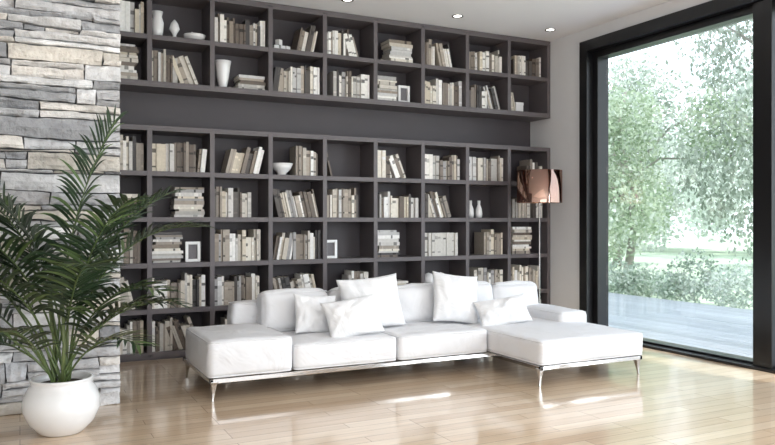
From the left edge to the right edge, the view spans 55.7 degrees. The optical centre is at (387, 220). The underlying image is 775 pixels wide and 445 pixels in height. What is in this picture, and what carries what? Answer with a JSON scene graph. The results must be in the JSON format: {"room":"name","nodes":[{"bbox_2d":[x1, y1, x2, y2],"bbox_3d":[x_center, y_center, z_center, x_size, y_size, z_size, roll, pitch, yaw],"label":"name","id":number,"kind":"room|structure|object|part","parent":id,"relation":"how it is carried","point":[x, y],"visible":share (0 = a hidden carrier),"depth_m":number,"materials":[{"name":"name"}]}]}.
{"room":"living room","nodes":[
{"label":"living room","id":0,"kind":"room"},
{"bbox_2d":[0,0,120,415],"bbox_3d":[-3.568,-0.410,4.873,3.190,3.220,1.888,0,0,-27],"label":"stone wall","id":1,"kind":"structure","parent":0,"point":[60,63],"depth_m":4.62,"materials":[{"name":"stone"}]},
{"bbox_2d":[0,347,774,444],"bbox_3d":[0.413,1.260,2.277,8.380,0.120,10.500,0,0,-27],"label":"floor","id":2,"kind":"structure","parent":0,"point":[674,399],"depth_m":4.72,"materials":[{"name":"brown wood"}]},
{"bbox_2d":[0,105,215,436],"bbox_3d":[-1.924,0.275,3.940,1.964,1.850,1.272,0,0,-27],"label":"potted palm","id":3,"kind":"object","parent":2,"relation":"on","point":[55,403],"visible":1,"depth_m":4.04,"materials":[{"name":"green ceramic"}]},
{"bbox_2d":[21,371,100,436],"bbox_3d":[-1.853,1.043,4.172,0.411,0.313,0.411,0,0,-27],"label":"pot","id":4,"kind":"object","parent":3,"relation":"attached to","point":[58,405],"depth_m":4.03,"materials":[{"name":"white ceramic"}]},
{"bbox_2d":[120,0,549,362],"bbox_3d":[-0.366,-0.407,7.333,4.732,3.215,0.358,0,0,-27],"label":"bookcase","id":5,"kind":"object","parent":2,"relation":"on","point":[210,116],"visible":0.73,"depth_m":7.19,"materials":[{"name":"paint"}]},
{"bbox_2d":[152,10,163,34],"bbox_3d":[-2.021,-1.722,6.437,0.110,0.231,0.110,0,0,-27],"label":"vase","id":6,"kind":"object","parent":5,"relation":"on","point":[157,21],"visible":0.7,"depth_m":6.40,"materials":[{"name":"ceramic"}]},
{"bbox_2d":[169,20,179,36],"bbox_3d":[-1.890,-1.697,6.503,0.092,0.182,0.092,0,0,-27],"label":"sculpture","id":7,"kind":"object","parent":5,"relation":"in","point":[174,28],"visible":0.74,"depth_m":6.48,"materials":[{"name":"white ceramic"}]},
{"bbox_2d":[185,241,199,261],"bbox_3d":[-1.744,0.274,6.559,0.132,0.180,0.030,0,0,-27],"label":"picture frame","id":8,"kind":"object","parent":5,"relation":"in","point":[192,249],"visible":1,"depth_m":6.56,"materials":[{"name":"white ceramic"}]},
{"bbox_2d":[183,32,205,39],"bbox_3d":[-1.733,-1.651,6.582,0.200,0.090,0.200,0,0,-27],"label":"bowl","id":9,"kind":"object","parent":5,"relation":"in","point":[191,35],"visible":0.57,"depth_m":6.51,"materials":[{"name":"white ceramic"}]},
{"bbox_2d":[215,59,230,86],"bbox_3d":[-1.505,-1.333,6.696,0.154,0.253,0.154,0,0,-27],"label":"vase","id":10,"kind":"object","parent":5,"relation":"in","point":[222,67],"visible":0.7,"depth_m":6.65,"materials":[{"name":"ceramic"}]},
{"bbox_2d":[273,39,289,48],"bbox_3d":[-1.003,-1.659,6.947,0.165,0.107,0.065,0,0,-27],"label":"ornament","id":11,"kind":"object","parent":5,"relation":"on","point":[278,43],"visible":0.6,"depth_m":6.92,"materials":[{"name":"white ceramic"}]},
{"bbox_2d":[273,163,292,174],"bbox_3d":[-1.002,-0.488,6.948,0.216,0.114,0.216,0,0,-27],"label":"bowl","id":12,"kind":"object","parent":5,"relation":"on","point":[279,168],"visible":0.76,"depth_m":6.88,"materials":[{"name":"ceramic"}]},
{"bbox_2d":[120,0,541,354],"bbox_3d":[-0.365,-0.376,7.295,4.605,3.020,0.231,0,0,-27],"label":"books","id":13,"kind":"object","parent":5,"relation":"in","point":[170,334],"visible":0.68,"depth_m":6.93,"materials":[{"name":"paper"}]},
{"bbox_2d":[327,240,336,257],"bbox_3d":[-0.557,0.274,7.154,0.132,0.180,0.030,0,0,-27],"label":"picture frame","id":14,"kind":"object","parent":5,"relation":"in","point":[331,244],"visible":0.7,"depth_m":7.16,"materials":[{"name":"white ceramic"}]},
{"bbox_2d":[397,85,409,101],"bbox_3d":[0.165,-1.296,7.516,0.132,0.180,0.030,0,0,-27],"label":"picture frame","id":15,"kind":"object","parent":5,"relation":"in","point":[403,94],"visible":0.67,"depth_m":7.51,"materials":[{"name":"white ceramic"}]},
{"bbox_2d":[425,273,432,282],"bbox_3d":[0.430,0.650,7.666,0.139,0.222,0.139,0,0,-27],"label":"sculpture","id":16,"kind":"object","parent":5,"relation":"in","point":[428,276],"visible":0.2,"depth_m":7.61,"materials":[{"name":"white ceramic"}]},
{"bbox_2d":[469,200,473,217],"bbox_3d":[0.893,-0.128,7.898,0.079,0.187,0.079,0,0,-27],"label":"bottle vase","id":17,"kind":"object","parent":5,"relation":"in","point":[471,210],"visible":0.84,"depth_m":7.87,"materials":[{"name":"white ceramic"}]},
{"bbox_2d":[475,201,481,217],"bbox_3d":[0.990,-0.128,7.947,0.079,0.187,0.079,0,0,-27],"label":"bottle vase","id":18,"kind":"object","parent":5,"relation":"in","point":[478,213],"visible":1,"depth_m":7.92,"materials":[{"name":"white ceramic"}]},
{"bbox_2d":[515,102,523,110],"bbox_3d":[1.450,-1.262,8.177,0.106,0.112,0.086,0,0,-27],"label":"box","id":19,"kind":"object","parent":5,"relation":"on","point":[518,105],"visible":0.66,"depth_m":8.14,"materials":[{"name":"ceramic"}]},
{"bbox_2d":[183,280,642,401],"bbox_3d":[0.213,0.864,5.690,3.288,0.672,1.605,0,0,-27],"label":"sectional sofa","id":20,"kind":"object","parent":2,"relation":"on","point":[259,339],"visible":0.67,"depth_m":5.51,"materials":[{"name":"white fabric"}]},
{"bbox_3d":[-0.588,0.839,6.069,1.468,0.432,0.204,0,0,-27],"label":"backrest","id":21,"kind":"part","parent":20,"relation":"part of","materials":[{"name":"white fabric"}]},
{"bbox_2d":[257,288,327,331],"bbox_3d":[-0.739,0.716,5.788,0.573,0.372,0.288,0,0,-27],"label":"cushion","id":22,"kind":"object","parent":20,"relation":"on","point":[275,308],"depth_m":5.63,"materials":[{"name":"white fabric"}]},
{"bbox_2d":[293,293,335,332],"bbox_3d":[-0.547,0.710,5.598,0.381,0.325,0.179,0,0,-27],"label":"throw pillow","id":23,"kind":"object","parent":20,"relation":"on","point":[310,316],"visible":0.74,"depth_m":5.53,"materials":[{"name":"white fabric"}]},
{"bbox_2d":[327,287,341,301],"bbox_3d":[-0.245,0.713,6.037,0.542,0.370,0.284,0,0,-27],"label":"cushion","id":24,"kind":"object","parent":20,"relation":"on","point":[335,291],"depth_m":5.88,"materials":[{"name":"white fabric"}]},
{"bbox_2d":[282,331,395,368],"bbox_3d":[-0.454,0.952,5.612,0.819,0.221,0.778,0,0,-27],"label":"seat cushion","id":25,"kind":"object","parent":20,"relation":"on","point":[309,350],"depth_m":5.29,"materials":[{"name":"white fabric"}]},
{"bbox_2d":[320,294,384,337],"bbox_3d":[-0.262,0.725,5.508,0.464,0.325,0.206,0,0,-27],"label":"throw pillow","id":26,"kind":"object","parent":20,"relation":"on","point":[356,316],"visible":0.97,"depth_m":5.45,"materials":[{"name":"white fabric"}]},
{"bbox_2d":[336,273,405,325],"bbox_3d":[-0.126,0.650,5.828,0.569,0.448,0.227,0,0,-27],"label":"throw pillow","id":27,"kind":"object","parent":20,"relation":"on","point":[384,289],"visible":0.65,"depth_m":5.80,"materials":[{"name":"white fabric"}]},
{"bbox_2d":[397,283,433,322],"bbox_3d":[0.252,0.714,6.284,0.557,0.367,0.280,0,0,-27],"label":"cushion","id":28,"kind":"object","parent":20,"relation":"on","point":[416,299],"depth_m":6.15,"materials":[{"name":"white fabric"}]},
{"bbox_2d":[383,321,486,359],"bbox_3d":[0.275,0.951,5.976,0.808,0.220,0.781,0,0,-27],"label":"seat cushion","id":29,"kind":"object","parent":20,"relation":"on","point":[415,340],"depth_m":5.67,"materials":[{"name":"white fabric"}]},
{"bbox_2d":[432,271,478,323],"bbox_3d":[0.576,0.650,6.169,0.492,0.462,0.237,0,0,-27],"label":"throw pillow","id":30,"kind":"object","parent":20,"relation":"on","point":[454,296],"visible":0.98,"depth_m":6.10,"materials":[{"name":"white fabric"}]},
{"bbox_2d":[477,281,493,317],"bbox_3d":[0.714,0.713,6.518,0.477,0.365,0.294,0,0,-27],"label":"cushion","id":31,"kind":"object","parent":20,"relation":"on","point":[485,291],"depth_m":6.47,"materials":[{"name":"white fabric"}]},
{"bbox_2d":[473,294,532,325],"bbox_3d":[0.963,0.755,6.116,0.492,0.276,0.183,0,0,-10],"label":"throw pillow","id":32,"kind":"object","parent":20,"relation":"on","point":[513,309],"visible":0.94,"depth_m":6.06,"materials":[{"name":"white fabric"}]},
{"bbox_2d":[491,280,537,305],"bbox_3d":[1.151,0.721,6.737,0.500,0.350,0.282,0,0,-27],"label":"cushion","id":33,"kind":"object","parent":20,"relation":"on","point":[515,287],"depth_m":6.64,"materials":[{"name":"white fabric"}]},
{"bbox_2d":[451,317,642,364],"bbox_3d":[1.236,0.954,6.101,1.024,0.214,1.418,0,0,-27],"label":"cushion","id":34,"kind":"object","parent":20,"relation":"on","point":[542,340],"depth_m":5.57,"materials":[{"name":"white fabric"}]},
{"bbox_3d":[1.434,0.845,6.570,0.313,0.175,0.754,0,0,-27],"label":"arm","id":35,"kind":"part","parent":20,"relation":"part of","materials":[{"name":"white fabric"}]},
{"bbox_2d":[517,169,561,302],"bbox_3d":[1.583,0.338,7.640,0.464,1.725,0.464,0,0,-27],"label":"floor lamp","id":36,"kind":"object","parent":2,"relation":"on","point":[539,186],"visible":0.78,"depth_m":7.44,"materials":[{"name":"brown metal"}]},
{"bbox_3d":[1.583,-0.357,7.640,0.464,0.335,0.464,0,0,-27],"label":"lamp shade","id":37,"kind":"part","parent":36,"relation":"part of","materials":[{"name":"orange metal"}]},
{"bbox_2d":[252,0,670,41],"bbox_3d":[0.413,-2.095,2.277,8.380,0.150,10.500,0,0,-27],"label":"ceiling","id":38,"kind":"structure","parent":0,"point":[529,19],"depth_m":7.10,"materials":[{"name":"paint"}]},
{"bbox_2d":[452,14,462,17],"bbox_3d":[0.690,-2.016,7.214,0.112,0.008,0.112,0,0,-27],"label":"recessed light","id":39,"kind":"object","parent":38,"relation":"in","point":[455,15],"visible":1,"depth_m":7.21,"materials":[{"name":"silver metal"}]},
{"bbox_2d":[545,28,555,31],"bbox_3d":[1.718,-2.016,7.730,0.112,0.008,0.112,0,0,-27],"label":"recessed light","id":40,"kind":"object","parent":38,"relation":"in","point":[548,29],"visible":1,"depth_m":7.72,"materials":[{"name":"silver metal"}]},
{"bbox_2d":[531,0,711,309],"bbox_3d":[4.092,-0.410,4.009,0.250,3.220,10.300,0,0,-27],"label":"wall","id":41,"kind":"structure","parent":0,"point":[559,133],"depth_m":7.98,"materials":[{"name":"white paint"}]},
{"bbox_2d":[579,0,774,373],"bbox_3d":[3.913,-0.345,4.272,0.235,3.090,7.930,0,0,-27],"label":"frame","id":42,"kind":"object","parent":41,"relation":"attached to","point":[594,53],"visible":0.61,"depth_m":6.53,"materials":[{"name":"black metal"}]},
{"label":"outside","id":43,"kind":"structure","parent":0,"visible":0},
{"bbox_2d":[608,233,752,309],"bbox_3d":[24.839,1.550,34.828,64.370,0.300,100.000,0,0,-27],"label":"lawn","id":44,"kind":"structure","parent":43,"point":[689,242],"depth_m":29.75,"materials":[{"name":"green plant"}]},
{"bbox_2d":[608,80,752,285],"bbox_3d":[4.840,-0.889,14.634,4.003,4.611,3.737,0,0,-27],"label":"tree","id":45,"kind":"object","parent":44,"relation":"on","point":[626,198],"visible":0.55,"depth_m":13.83,"materials":[{"name":"green plant"}]},
{"bbox_2d":[608,247,752,308],"bbox_3d":[5.503,0.905,11.271,1.411,0.972,5.885,0,0,-27],"label":"shrub","id":46,"kind":"object","parent":44,"relation":"on","point":[665,290],"visible":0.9,"depth_m":12.11,"materials":[{"name":"green plant"}]},
{"bbox_2d":[608,52,752,266],"bbox_3d":[7.276,-1.930,22.566,6.920,6.701,6.339,0,0,-27],"label":"tree","id":47,"kind":"object","parent":44,"relation":"on","point":[632,80],"visible":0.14,"depth_m":21.67,"materials":[{"name":"green plant"}]},
{"bbox_2d":[609,66,752,251],"bbox_3d":[14.614,-2.549,31.454,10.338,7.992,19.463,0,0,-27],"label":"trees","id":48,"kind":"object","parent":44,"relation":"on","point":[681,196],"visible":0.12,"depth_m":32.32,"materials":[{"name":"green plant"}]},
{"bbox_2d":[673,19,752,261],"bbox_3d":[8.580,-3.828,14.907,5.286,10.487,5.179,0,0,-13],"label":"tree","id":49,"kind":"object","parent":44,"relation":"on","point":[720,49],"visible":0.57,"depth_m":15.18,"materials":[{"name":"green plant"}]},
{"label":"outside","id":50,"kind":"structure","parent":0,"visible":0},
{"bbox_2d":[608,292,752,357],"bbox_3d":[4.403,1.280,7.801,3.685,0.040,22.000,0,0,-27],"label":"deck","id":51,"kind":"object","parent":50,"point":[729,330],"visible":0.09,"depth_m":9.10,"materials":[{"name":"grey wood"}]}
]}

